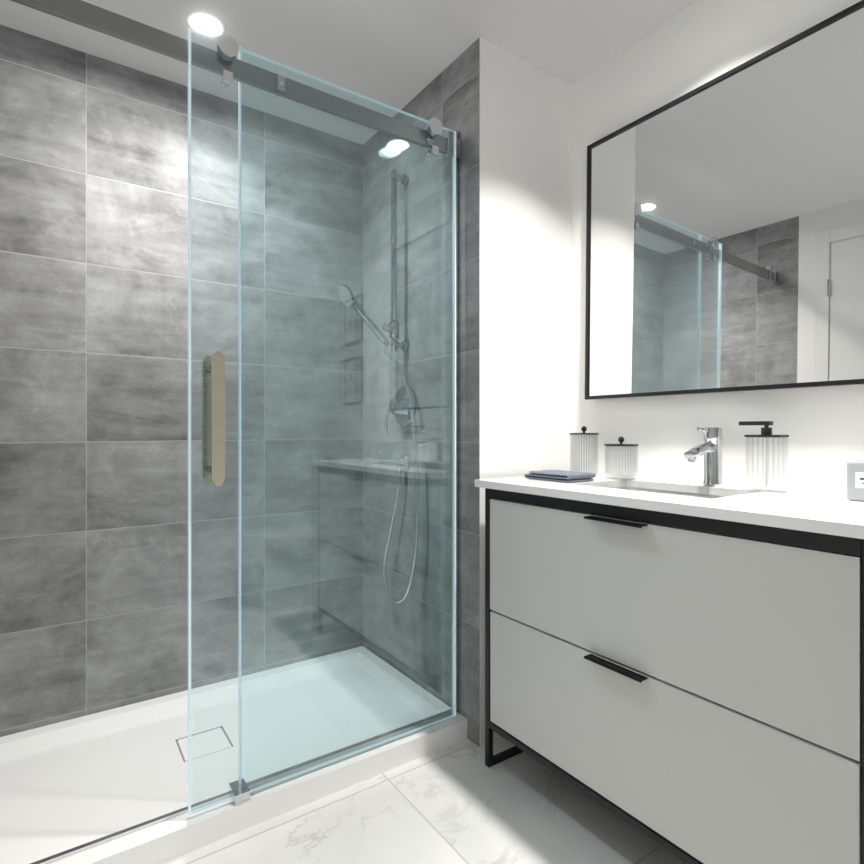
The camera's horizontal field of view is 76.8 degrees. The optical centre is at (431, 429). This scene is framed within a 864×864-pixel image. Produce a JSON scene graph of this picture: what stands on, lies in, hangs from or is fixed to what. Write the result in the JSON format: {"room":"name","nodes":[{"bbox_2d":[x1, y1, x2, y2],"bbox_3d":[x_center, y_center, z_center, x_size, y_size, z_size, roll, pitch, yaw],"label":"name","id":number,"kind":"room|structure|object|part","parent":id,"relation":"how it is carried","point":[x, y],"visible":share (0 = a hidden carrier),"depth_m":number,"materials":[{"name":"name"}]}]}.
{"room":"bathroom","nodes":[
{"label":"bathroom","id":0,"kind":"room"},
{"bbox_2d":[0,25,362,736],"bbox_3d":[-0.784,-0.122,2.166,2.188,2.290,0.120,0,0,-35],"label":"wall","id":1,"kind":"structure","parent":0,"point":[92,383],"depth_m":1.93,"materials":[{"name":"tile"}]},
{"bbox_2d":[0,0,697,144],"bbox_3d":[0.092,-1.307,0.895,2.188,0.080,3.208,0,0,-35],"label":"ceiling","id":2,"kind":"structure","parent":0,"point":[399,54],"depth_m":1.75,"materials":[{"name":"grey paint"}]},
{"bbox_2d":[185,9,225,38],"bbox_3d":[-0.705,-1.264,1.700,0.119,0.006,0.120,0,0,-41],"label":"recessed light","id":3,"kind":"object","parent":2,"relation":"in","point":[209,23],"visible":0.85,"depth_m":1.68,"materials":[{"name":"white paint"}]},
{"bbox_2d":[162,737,686,863],"bbox_3d":[0.092,1.053,0.895,2.188,0.060,3.208,0,0,-35],"label":"floor","id":4,"kind":"structure","parent":0,"point":[460,802],"depth_m":1.41,"materials":[{"name":"tile"}]},
{"bbox_2d":[0,646,466,863],"bbox_3d":[-0.716,0.991,1.684,1.510,0.064,0.746,0,0,-35],"label":"shower tray","id":5,"kind":"object","parent":4,"relation":"on","point":[70,784],"visible":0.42,"depth_m":1.62,"materials":[{"name":"white plastic"}]},
{"bbox_2d":[10,0,461,863],"bbox_3d":[-0.519,-0.027,1.399,1.512,1.970,0.110,0,0,-35],"label":"shower enclosure","id":6,"kind":"object","parent":5,"relation":"on","point":[224,62],"visible":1,"depth_m":1.54,"materials":[{"name":"clear glass"}]},
{"bbox_3d":[-0.552,-0.027,1.376,0.032,0.330,0.110,0,0,-35],"label":"handle","id":7,"kind":"part","parent":6,"relation":"part of","materials":[{"name":"beige metal"}]},
{"bbox_2d":[475,427,863,863],"bbox_3d":[0.620,0.508,1.400,0.502,1.030,1.011,0,0,-35],"label":"bathroom vanity","id":8,"kind":"object","parent":4,"relation":"on","point":[675,667],"visible":0.92,"depth_m":1.14,"materials":[{"name":"white wood"}]},
{"bbox_2d":[524,470,595,481],"bbox_3d":[0.390,0.139,1.671,0.122,0.025,0.183,0,0,-35],"label":"folded towel","id":9,"kind":"object","parent":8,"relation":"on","point":[562,476],"visible":1,"depth_m":1.62,"materials":[{"name":"fabric"}]},
{"bbox_2d":[569,426,598,475],"bbox_3d":[0.513,0.069,1.838,0.096,0.166,0.096,0,0,-35],"label":"canister","id":10,"kind":"object","parent":8,"relation":"on","point":[583,429],"visible":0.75,"depth_m":1.82,"materials":[{"name":"clear glass"}]},
{"bbox_3d":[0.423,0.382,1.265,0.026,0.344,0.158,0,0,-35],"label":"handle","id":11,"kind":"part","parent":8,"relation":"part of","materials":[{"name":"black metal"}]},
{"bbox_2d":[604,437,638,479],"bbox_3d":[0.592,0.086,1.706,0.102,0.132,0.102,0,0,-35],"label":"canister","id":12,"kind":"object","parent":8,"relation":"on","point":[621,440],"visible":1,"depth_m":1.69,"materials":[{"name":"clear glass"}]},
{"bbox_2d":[683,427,723,485],"bbox_3d":[0.738,0.072,1.481,0.148,0.160,0.054,0,0,-35],"label":"faucet","id":13,"kind":"object","parent":8,"relation":"on","point":[711,448],"depth_m":1.49,"materials":[{"name":"silver metal"}]},
{"bbox_2d":[739,421,788,492],"bbox_3d":[0.828,0.065,1.367,0.052,0.174,0.103,0,0,-35],"label":"soap dispenser","id":14,"kind":"object","parent":8,"relation":"on","point":[766,431],"visible":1,"depth_m":1.36,"materials":[{"name":"clear glass"}]},
{"bbox_2d":[846,460,863,500],"bbox_3d":[0.954,0.110,1.175,0.081,0.085,0.080,0,0,-35],"label":"electrical outlet","id":15,"kind":"object","parent":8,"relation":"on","point":[855,480],"visible":0.96,"depth_m":1.17,"materials":[{"name":"grey plastic"}]},
{"bbox_2d":[363,37,570,746],"bbox_3d":[0.152,-0.122,2.247,0.554,2.290,0.809,0,0,-35],"label":"wall","id":16,"kind":"structure","parent":0,"point":[506,114],"depth_m":1.91,"materials":[{"name":"white paint"}]},
{"bbox_2d":[339,169,418,602],"bbox_3d":[-0.203,-0.166,2.028,0.277,1.663,0.256,0,0,-35],"label":"shower","id":17,"kind":"object","parent":16,"relation":"attached to","point":[391,324],"depth_m":2.08,"materials":[{"name":"silver metal"}]},
{"bbox_2d":[571,0,863,493],"bbox_3d":[1.190,-0.122,1.088,0.160,2.290,2.279,0,0,-35],"label":"wall","id":18,"kind":"structure","parent":0,"point":[724,232],"depth_m":1.52,"materials":[{"name":"white paint"}]}
]}

